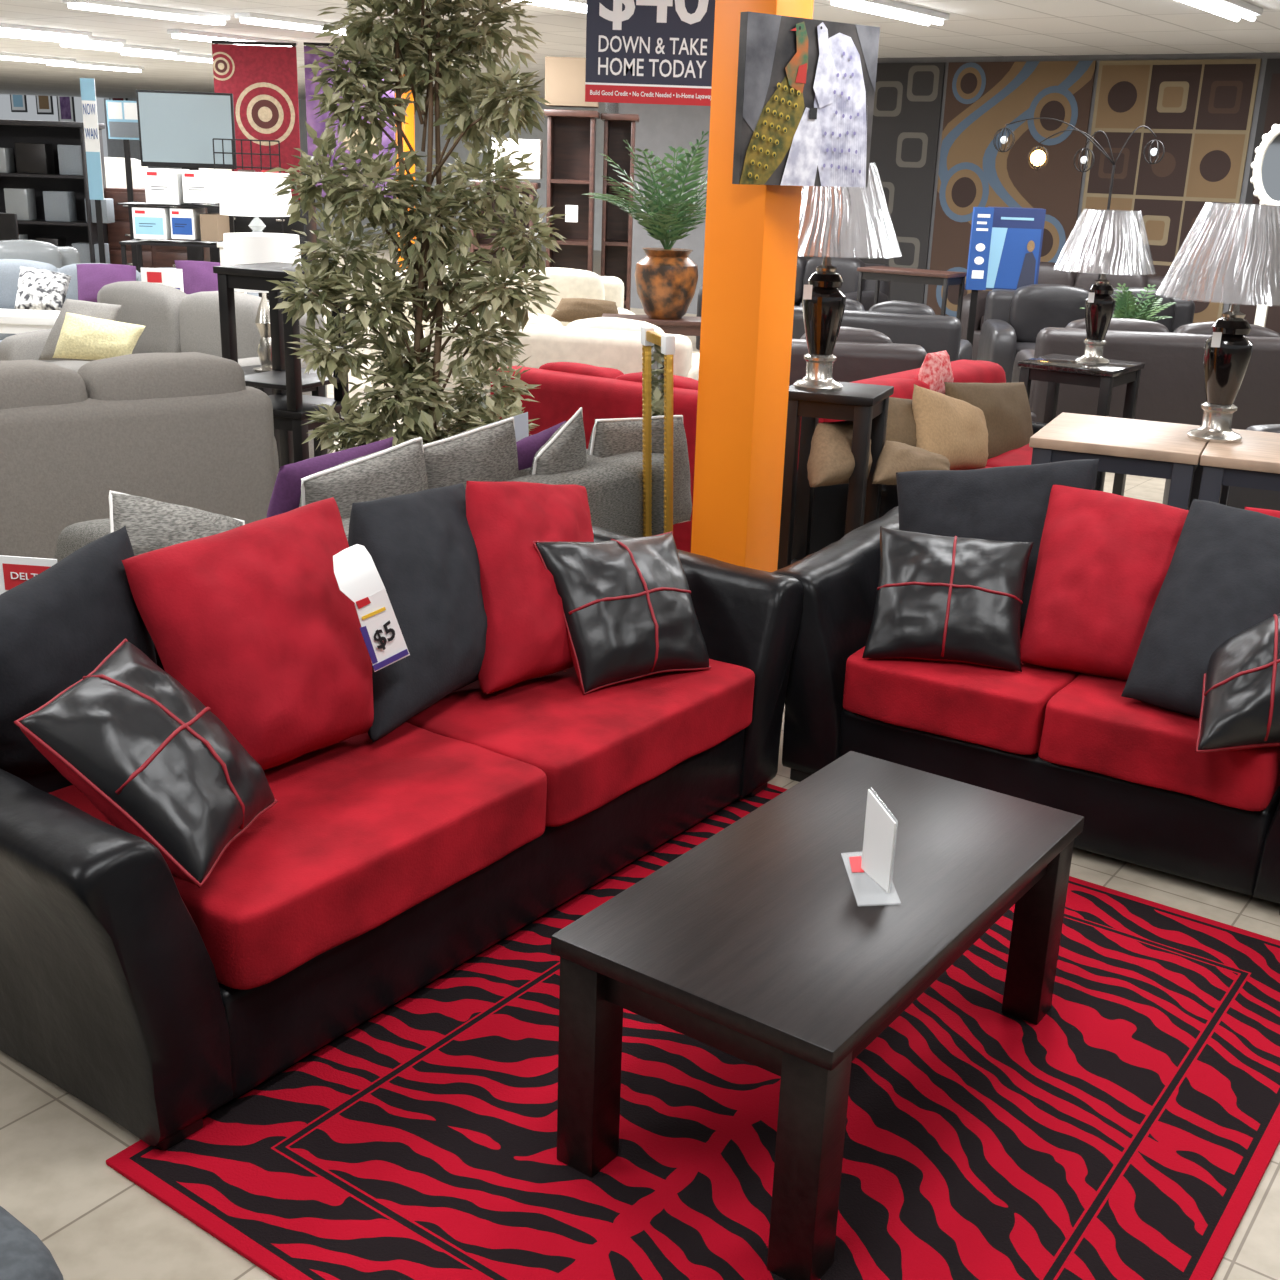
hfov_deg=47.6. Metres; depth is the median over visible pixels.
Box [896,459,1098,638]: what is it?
throw pillow
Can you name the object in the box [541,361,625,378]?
cushion
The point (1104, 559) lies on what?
throw pillow
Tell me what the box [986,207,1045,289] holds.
sign
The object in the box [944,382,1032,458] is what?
throw pillow
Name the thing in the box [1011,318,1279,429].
sofa
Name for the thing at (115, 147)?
wall
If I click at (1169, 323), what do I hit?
cushion
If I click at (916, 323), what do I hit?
sofa
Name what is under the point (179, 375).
cushion
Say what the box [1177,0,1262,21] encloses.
ceiling light
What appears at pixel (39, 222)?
shelf
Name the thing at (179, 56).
ceiling light
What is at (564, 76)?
carton
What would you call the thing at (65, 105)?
wall picture
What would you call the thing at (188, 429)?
sofa
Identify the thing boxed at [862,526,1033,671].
throw pillow
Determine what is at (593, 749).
seat cushion
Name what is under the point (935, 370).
throw pillow
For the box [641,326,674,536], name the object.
mirror
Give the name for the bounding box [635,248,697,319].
vase
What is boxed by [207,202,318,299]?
dresser
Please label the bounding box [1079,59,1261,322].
rug
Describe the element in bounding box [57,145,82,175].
storage box
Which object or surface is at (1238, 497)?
armchair
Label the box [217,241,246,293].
table
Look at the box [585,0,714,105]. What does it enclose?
hanging sign
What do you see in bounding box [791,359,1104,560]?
sofa
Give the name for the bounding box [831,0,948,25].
ceiling light
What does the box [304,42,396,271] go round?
rug
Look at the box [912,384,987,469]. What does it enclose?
throw pillow
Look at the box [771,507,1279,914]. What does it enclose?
loveseat
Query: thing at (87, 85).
sign
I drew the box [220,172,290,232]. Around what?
table lamp
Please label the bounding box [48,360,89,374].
seat cushion
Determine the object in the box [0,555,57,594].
price card
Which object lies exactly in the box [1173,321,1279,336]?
cushion
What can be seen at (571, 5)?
ceiling light
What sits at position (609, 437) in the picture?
throw pillow
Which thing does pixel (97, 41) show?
ceiling light
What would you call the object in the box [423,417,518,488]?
throw pillow
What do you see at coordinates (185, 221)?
carton
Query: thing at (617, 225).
bookcase
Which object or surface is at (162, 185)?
carton
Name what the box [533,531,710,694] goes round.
throw pillow
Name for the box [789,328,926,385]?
sofa
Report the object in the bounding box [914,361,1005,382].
cushion
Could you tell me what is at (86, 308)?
throw pillow
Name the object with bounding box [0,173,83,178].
shelf
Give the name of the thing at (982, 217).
sign
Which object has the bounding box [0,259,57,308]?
cushion
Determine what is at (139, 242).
shelf
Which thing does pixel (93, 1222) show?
floor
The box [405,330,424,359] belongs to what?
seat cushion
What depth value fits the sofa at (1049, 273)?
13.05 m
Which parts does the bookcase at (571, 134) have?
panel, shelf, shelf, crown, panel, panel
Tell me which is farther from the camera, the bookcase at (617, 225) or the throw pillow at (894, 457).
the bookcase at (617, 225)
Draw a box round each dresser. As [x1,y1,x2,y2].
[104,187,209,267]
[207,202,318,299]
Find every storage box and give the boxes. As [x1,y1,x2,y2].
[0,147,14,172]
[4,188,36,220]
[14,143,54,173]
[19,234,27,239]
[36,237,65,245]
[43,191,76,221]
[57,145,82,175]
[72,242,109,263]
[84,198,114,222]
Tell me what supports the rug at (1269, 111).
attached to the wall at (659, 126)
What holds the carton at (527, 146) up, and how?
on the bookcase at (537, 185)
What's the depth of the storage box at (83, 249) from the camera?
14.00 m
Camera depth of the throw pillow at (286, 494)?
4.20 m
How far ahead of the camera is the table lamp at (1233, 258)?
4.79 m
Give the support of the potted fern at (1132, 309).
on the floor
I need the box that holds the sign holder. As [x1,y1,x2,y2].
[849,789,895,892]
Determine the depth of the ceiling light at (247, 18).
12.56 m
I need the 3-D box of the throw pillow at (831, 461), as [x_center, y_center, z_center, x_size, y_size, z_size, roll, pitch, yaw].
[0.720,-0.671,5.247,0.181,0.232,0.537,13,21,30]
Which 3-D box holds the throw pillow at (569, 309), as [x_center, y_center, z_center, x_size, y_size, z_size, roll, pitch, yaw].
[-0.374,-2.258,9.944,0.502,0.168,0.169,2,18,0]
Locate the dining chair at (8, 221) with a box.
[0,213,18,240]
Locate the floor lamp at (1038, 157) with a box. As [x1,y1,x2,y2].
[993,117,1164,279]
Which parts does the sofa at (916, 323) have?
arm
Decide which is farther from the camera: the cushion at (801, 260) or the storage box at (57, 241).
the storage box at (57, 241)
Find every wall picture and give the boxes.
[10,95,27,111]
[35,95,53,114]
[56,96,75,121]
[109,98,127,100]
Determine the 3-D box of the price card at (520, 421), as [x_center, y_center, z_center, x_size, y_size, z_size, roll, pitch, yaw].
[-0.516,-0.672,5.271,0.002,0.276,0.362,14,22,33]
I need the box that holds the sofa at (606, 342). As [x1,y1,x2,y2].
[425,311,699,437]
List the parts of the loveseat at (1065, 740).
arm, arm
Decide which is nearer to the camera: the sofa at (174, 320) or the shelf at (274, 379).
the shelf at (274, 379)
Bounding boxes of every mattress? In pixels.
[104,157,147,187]
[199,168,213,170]
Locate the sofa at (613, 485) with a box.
[54,449,642,561]
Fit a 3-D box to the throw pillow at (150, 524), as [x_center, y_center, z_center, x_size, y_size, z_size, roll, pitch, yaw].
[-1.277,-0.280,4.030,0.397,0.274,0.182,-9,21,-29]
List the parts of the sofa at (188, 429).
arm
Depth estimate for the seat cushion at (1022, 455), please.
6.43 m
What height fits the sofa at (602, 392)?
0.764 m
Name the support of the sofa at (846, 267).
on the floor
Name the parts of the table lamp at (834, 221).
lamp shade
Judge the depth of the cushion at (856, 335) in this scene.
7.76 m
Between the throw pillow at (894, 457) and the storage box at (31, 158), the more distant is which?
the storage box at (31, 158)
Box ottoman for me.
[0,1207,61,1279]
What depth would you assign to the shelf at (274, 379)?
6.50 m
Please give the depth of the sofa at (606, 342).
7.88 m
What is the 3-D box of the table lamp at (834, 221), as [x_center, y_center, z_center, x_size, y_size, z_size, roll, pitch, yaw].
[0.658,-1.281,5.128,0.517,0.778,0.512,2,18,0]
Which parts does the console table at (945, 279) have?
leg, leg, leg, leg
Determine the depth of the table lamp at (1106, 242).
7.23 m
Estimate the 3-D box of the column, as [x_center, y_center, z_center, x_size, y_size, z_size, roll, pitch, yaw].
[0.351,-1.211,4.598,0.218,2.750,0.218,14,22,33]
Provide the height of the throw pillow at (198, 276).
0.306 m
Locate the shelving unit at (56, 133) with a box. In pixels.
[0,119,107,262]
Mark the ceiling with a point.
(974, 28)
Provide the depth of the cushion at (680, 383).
6.45 m
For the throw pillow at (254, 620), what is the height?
0.474 m
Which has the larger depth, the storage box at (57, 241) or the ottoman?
the storage box at (57, 241)
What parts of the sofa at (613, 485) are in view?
arm, backrest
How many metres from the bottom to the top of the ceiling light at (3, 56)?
0.078 m
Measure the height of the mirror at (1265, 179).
2.148 m
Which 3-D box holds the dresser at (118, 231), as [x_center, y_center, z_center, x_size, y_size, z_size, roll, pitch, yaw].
[-4.806,-3.872,14.553,0.900,1.250,0.485,2,18,0]
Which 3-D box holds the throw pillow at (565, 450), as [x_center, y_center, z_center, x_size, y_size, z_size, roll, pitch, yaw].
[-0.278,-0.563,4.972,0.167,0.470,0.390,9,20,21]
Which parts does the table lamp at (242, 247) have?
lamp shade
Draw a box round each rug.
[106,783,1279,1279]
[211,40,300,200]
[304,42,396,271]
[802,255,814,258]
[854,62,944,303]
[926,61,1095,316]
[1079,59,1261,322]
[1228,59,1279,335]
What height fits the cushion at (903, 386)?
0.382 m
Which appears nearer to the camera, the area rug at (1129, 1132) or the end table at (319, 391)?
the area rug at (1129, 1132)
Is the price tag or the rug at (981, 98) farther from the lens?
the rug at (981, 98)
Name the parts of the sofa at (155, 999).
backrest, arm, arm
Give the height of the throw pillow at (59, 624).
0.469 m
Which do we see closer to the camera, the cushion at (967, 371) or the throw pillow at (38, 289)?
the cushion at (967, 371)
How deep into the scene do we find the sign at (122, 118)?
13.25 m
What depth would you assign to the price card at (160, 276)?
9.85 m
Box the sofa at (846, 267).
[696,255,890,349]
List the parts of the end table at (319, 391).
leg, leg, leg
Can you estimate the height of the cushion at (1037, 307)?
0.461 m
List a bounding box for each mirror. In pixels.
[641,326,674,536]
[1250,124,1279,326]
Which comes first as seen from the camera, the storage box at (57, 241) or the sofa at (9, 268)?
the sofa at (9, 268)
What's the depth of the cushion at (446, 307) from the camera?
10.40 m
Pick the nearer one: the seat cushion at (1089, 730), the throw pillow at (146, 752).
the throw pillow at (146, 752)
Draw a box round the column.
[691,0,813,572]
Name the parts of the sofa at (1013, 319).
arm, backrest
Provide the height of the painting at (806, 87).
0.468 m
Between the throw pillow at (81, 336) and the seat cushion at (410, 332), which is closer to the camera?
the throw pillow at (81, 336)
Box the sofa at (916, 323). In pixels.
[792,298,971,361]
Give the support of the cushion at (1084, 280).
on the sofa at (1049, 273)
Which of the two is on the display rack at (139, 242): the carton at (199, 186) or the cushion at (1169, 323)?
the carton at (199, 186)
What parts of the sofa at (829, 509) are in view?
arm, backrest, arm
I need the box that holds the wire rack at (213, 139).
[212,138,282,232]
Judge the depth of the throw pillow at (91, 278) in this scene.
10.08 m
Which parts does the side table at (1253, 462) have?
leg, leg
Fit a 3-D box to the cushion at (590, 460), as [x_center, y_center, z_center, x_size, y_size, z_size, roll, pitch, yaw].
[-0.309,-0.510,5.040,0.205,0.241,0.534,14,22,33]
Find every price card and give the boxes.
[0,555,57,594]
[141,268,183,291]
[475,412,528,441]
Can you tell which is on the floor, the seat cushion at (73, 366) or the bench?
the bench
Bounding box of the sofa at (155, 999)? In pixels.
[0,527,803,1149]
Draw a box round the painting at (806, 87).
[732,12,879,186]
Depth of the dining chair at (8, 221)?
12.80 m
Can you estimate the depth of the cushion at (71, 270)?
10.59 m
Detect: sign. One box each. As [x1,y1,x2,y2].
[80,78,105,263]
[106,100,138,271]
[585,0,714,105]
[965,207,993,345]
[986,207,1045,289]
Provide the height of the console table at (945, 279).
0.905 m
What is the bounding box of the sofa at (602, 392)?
[490,361,697,551]
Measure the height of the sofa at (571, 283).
0.920 m
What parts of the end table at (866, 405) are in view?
leg, leg, leg, leg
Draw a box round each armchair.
[0,239,79,267]
[1162,424,1279,510]
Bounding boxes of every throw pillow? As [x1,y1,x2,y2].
[0,526,157,774]
[14,638,277,887]
[15,266,71,310]
[38,298,121,360]
[52,312,144,359]
[76,264,135,301]
[108,490,244,555]
[122,497,373,769]
[174,260,220,294]
[266,437,392,517]
[299,437,427,517]
[348,483,487,742]
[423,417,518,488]
[465,481,593,694]
[516,421,565,471]
[529,407,586,474]
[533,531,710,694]
[551,298,618,321]
[586,415,691,524]
[807,421,871,487]
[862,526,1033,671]
[872,440,949,484]
[885,397,916,446]
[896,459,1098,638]
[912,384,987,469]
[918,350,953,393]
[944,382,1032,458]
[1020,485,1188,680]
[1121,499,1279,718]
[1195,613,1279,752]
[1245,507,1279,517]
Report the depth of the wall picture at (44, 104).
37.47 m
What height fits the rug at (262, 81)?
2.639 m
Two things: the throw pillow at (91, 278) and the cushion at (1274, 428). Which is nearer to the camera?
the cushion at (1274, 428)
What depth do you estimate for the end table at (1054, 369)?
7.46 m
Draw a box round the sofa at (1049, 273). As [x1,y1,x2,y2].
[961,262,1171,360]
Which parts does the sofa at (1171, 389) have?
arm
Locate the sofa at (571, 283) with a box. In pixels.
[370,266,635,402]
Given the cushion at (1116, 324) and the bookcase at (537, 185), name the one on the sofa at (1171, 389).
the cushion at (1116, 324)
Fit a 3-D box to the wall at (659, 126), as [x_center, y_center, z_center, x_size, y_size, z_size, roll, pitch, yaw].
[6.489,-3.638,12.609,17.000,2.750,0.202,14,22,33]
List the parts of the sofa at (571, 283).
arm, backrest, arm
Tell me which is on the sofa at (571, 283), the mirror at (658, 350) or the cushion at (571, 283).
the cushion at (571, 283)
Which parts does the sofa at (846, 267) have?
arm, backrest, arm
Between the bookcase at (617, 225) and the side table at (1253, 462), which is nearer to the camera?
the side table at (1253, 462)
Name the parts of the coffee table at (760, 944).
leg, leg, leg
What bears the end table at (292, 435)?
on the floor
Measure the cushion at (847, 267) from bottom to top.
0.490 m
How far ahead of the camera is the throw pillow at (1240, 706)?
3.30 m
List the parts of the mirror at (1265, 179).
frame, glass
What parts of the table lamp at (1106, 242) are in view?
lamp shade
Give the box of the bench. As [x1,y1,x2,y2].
[0,309,59,333]
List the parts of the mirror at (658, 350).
glass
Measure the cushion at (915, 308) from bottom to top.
0.439 m
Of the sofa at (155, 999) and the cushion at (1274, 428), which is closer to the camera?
the sofa at (155, 999)
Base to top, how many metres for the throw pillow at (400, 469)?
0.434 m
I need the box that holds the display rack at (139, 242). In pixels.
[117,201,234,272]
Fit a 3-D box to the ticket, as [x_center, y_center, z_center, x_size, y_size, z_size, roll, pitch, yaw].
[-0.552,-3.442,11.707,0.100,0.130,0.004,2,18,0]
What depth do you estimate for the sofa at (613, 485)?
4.91 m
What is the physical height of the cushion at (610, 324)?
0.405 m
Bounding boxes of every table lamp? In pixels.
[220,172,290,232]
[223,232,300,372]
[794,172,893,391]
[1058,210,1150,364]
[1164,204,1279,443]
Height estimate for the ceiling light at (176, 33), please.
0.078 m
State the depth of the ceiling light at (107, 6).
11.96 m
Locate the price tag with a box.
[333,544,409,671]
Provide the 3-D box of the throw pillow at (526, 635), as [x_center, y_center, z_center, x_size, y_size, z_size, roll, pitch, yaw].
[-0.273,-0.191,3.721,0.330,0.462,0.747,2,18,0]
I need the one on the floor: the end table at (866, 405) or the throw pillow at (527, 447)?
the end table at (866, 405)
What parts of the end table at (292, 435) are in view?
leg, leg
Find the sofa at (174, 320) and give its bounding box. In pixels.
[0,280,331,457]
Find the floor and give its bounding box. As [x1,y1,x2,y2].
[0,229,1279,1279]
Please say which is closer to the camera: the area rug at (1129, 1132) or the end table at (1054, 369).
the area rug at (1129, 1132)
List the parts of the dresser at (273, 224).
drawer, drawer, drawer, drawer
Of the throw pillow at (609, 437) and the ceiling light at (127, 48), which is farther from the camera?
the ceiling light at (127, 48)
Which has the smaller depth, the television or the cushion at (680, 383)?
the cushion at (680, 383)
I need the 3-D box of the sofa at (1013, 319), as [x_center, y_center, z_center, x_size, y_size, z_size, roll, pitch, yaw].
[3.376,-2.170,10.829,1.603,0.899,0.880,4,18,5]
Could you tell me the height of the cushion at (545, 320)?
0.409 m
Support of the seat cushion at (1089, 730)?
on the loveseat at (1065, 740)
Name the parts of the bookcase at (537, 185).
panel, shelf, panel, crown, panel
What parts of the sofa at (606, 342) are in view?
arm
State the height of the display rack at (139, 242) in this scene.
1.211 m
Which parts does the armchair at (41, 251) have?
backrest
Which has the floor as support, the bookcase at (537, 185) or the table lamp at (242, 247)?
the bookcase at (537, 185)
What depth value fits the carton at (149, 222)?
11.80 m
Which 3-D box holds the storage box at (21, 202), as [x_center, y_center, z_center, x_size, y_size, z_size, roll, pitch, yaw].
[-5.960,-4.193,13.952,0.220,0.292,0.200,2,18,0]
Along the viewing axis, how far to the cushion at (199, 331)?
7.97 m
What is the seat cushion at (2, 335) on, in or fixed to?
on the sofa at (9, 268)
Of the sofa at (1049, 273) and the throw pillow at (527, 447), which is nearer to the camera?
the throw pillow at (527, 447)
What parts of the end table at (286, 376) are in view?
leg, leg, leg, leg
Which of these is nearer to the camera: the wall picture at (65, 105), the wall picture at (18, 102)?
the wall picture at (65, 105)
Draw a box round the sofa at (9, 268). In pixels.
[0,259,258,342]
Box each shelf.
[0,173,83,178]
[17,219,87,225]
[117,202,219,207]
[119,239,217,247]
[246,370,339,389]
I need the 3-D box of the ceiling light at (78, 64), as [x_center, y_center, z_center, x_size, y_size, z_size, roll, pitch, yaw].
[-7.756,-8.170,20.635,0.200,0.078,1.500,14,22,33]
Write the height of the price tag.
0.260 m
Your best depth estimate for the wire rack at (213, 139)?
12.36 m
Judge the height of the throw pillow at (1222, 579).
0.446 m
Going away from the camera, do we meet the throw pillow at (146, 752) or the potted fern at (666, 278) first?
the throw pillow at (146, 752)
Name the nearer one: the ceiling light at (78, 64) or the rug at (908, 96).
the rug at (908, 96)
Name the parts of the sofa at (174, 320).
arm, backrest, arm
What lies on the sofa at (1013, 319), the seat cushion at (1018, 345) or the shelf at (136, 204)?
the seat cushion at (1018, 345)
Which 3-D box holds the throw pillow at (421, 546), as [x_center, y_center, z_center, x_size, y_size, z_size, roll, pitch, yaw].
[-0.520,-0.098,3.438,0.338,0.443,0.777,2,18,0]
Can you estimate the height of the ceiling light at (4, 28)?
0.078 m
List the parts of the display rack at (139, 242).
post, post, post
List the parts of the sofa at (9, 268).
backrest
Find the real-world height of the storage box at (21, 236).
0.295 m
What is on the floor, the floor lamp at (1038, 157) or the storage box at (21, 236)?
the floor lamp at (1038, 157)
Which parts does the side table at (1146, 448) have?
leg, leg, leg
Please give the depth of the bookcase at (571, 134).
11.95 m
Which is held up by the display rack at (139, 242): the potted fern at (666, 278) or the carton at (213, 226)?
the carton at (213, 226)
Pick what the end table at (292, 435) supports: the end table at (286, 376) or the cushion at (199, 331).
the end table at (286, 376)
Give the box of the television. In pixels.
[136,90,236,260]
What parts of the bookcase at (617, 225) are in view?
panel, shelf, shelf, panel, crown, panel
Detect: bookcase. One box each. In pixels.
[469,180,540,267]
[544,109,599,272]
[600,113,639,310]
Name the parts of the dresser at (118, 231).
drawer, drawer, drawer, drawer, drawer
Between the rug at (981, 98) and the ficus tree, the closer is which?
the ficus tree
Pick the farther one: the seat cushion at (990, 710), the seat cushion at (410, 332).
the seat cushion at (410, 332)
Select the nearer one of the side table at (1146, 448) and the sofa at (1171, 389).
the side table at (1146, 448)
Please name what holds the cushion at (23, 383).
on the sofa at (188, 429)
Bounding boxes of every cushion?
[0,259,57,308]
[0,333,13,339]
[0,360,86,407]
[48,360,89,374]
[49,722,545,988]
[57,263,139,299]
[77,351,247,399]
[99,280,187,354]
[178,290,268,358]
[401,266,486,329]
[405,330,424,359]
[406,658,755,826]
[476,311,562,325]
[506,267,603,326]
[519,456,598,476]
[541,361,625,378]
[567,317,665,333]
[617,373,697,389]
[794,255,806,304]
[800,298,865,310]
[801,328,890,342]
[803,256,864,293]
[824,377,926,421]
[842,639,1080,754]
[869,301,934,314]
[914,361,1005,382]
[985,444,1032,467]
[1009,283,1088,341]
[1015,342,1035,355]
[1038,262,1075,285]
[1041,673,1279,810]
[1066,318,1168,331]
[1074,272,1147,291]
[1110,287,1174,331]
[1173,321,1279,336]
[1247,424,1279,432]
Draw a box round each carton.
[132,206,176,239]
[144,168,190,204]
[170,207,205,239]
[182,170,224,203]
[200,213,229,241]
[491,138,542,178]
[545,56,598,107]
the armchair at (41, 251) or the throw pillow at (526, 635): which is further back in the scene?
the armchair at (41, 251)
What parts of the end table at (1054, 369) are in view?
leg, leg, leg, leg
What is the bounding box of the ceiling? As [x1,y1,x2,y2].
[0,0,1279,99]
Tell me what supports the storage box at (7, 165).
on the shelving unit at (56, 133)
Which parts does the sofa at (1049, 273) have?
arm, backrest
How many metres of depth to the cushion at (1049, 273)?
13.07 m
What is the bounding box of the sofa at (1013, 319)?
[977,283,1194,382]
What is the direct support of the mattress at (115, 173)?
on the floor
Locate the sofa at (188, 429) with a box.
[0,351,279,558]
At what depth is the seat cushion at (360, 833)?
2.82 m
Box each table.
[213,262,348,411]
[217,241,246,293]
[241,365,327,465]
[269,394,353,465]
[551,751,1083,1279]
[601,313,700,335]
[777,381,893,568]
[857,266,966,321]
[1018,353,1144,495]
[1029,412,1207,509]
[1198,429,1279,504]
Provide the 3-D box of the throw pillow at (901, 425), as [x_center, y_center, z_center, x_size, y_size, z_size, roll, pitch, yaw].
[1.074,-0.845,5.881,0.199,0.295,0.766,14,22,32]
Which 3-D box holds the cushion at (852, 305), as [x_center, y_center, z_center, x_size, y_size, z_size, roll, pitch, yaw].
[1.247,-2.012,9.458,0.457,0.439,0.205,8,19,17]
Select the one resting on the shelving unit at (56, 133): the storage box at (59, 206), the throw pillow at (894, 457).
the storage box at (59, 206)
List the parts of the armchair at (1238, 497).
arm, backrest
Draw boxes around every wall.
[104,98,604,250]
[605,52,1279,317]
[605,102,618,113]
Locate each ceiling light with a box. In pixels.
[0,23,91,39]
[0,33,125,46]
[0,53,75,64]
[47,61,143,71]
[56,42,179,55]
[62,0,229,24]
[121,52,212,62]
[167,29,297,46]
[235,12,348,34]
[513,0,586,12]
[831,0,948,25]
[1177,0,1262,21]
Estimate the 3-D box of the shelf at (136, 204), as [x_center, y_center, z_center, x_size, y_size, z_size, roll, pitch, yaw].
[-3.812,-3.576,11.921,0.833,0.012,0.400,2,18,0]
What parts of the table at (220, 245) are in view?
leg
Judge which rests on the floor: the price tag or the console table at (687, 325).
the console table at (687, 325)
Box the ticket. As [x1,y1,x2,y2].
[565,205,577,221]
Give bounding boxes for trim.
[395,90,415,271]
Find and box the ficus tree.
[263,0,567,453]
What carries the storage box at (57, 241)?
on the shelving unit at (56, 133)
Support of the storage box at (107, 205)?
on the shelving unit at (56, 133)
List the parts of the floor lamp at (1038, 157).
lamp shade, bulb, lamp shade, bulb, arm, arm, lamp shade, bulb, arm, arm, bulb, lamp shade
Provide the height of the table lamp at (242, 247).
0.660 m
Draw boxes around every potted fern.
[582,131,708,319]
[1082,283,1175,321]
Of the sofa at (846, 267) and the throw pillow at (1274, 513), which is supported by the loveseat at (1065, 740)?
the throw pillow at (1274, 513)
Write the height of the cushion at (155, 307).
0.482 m

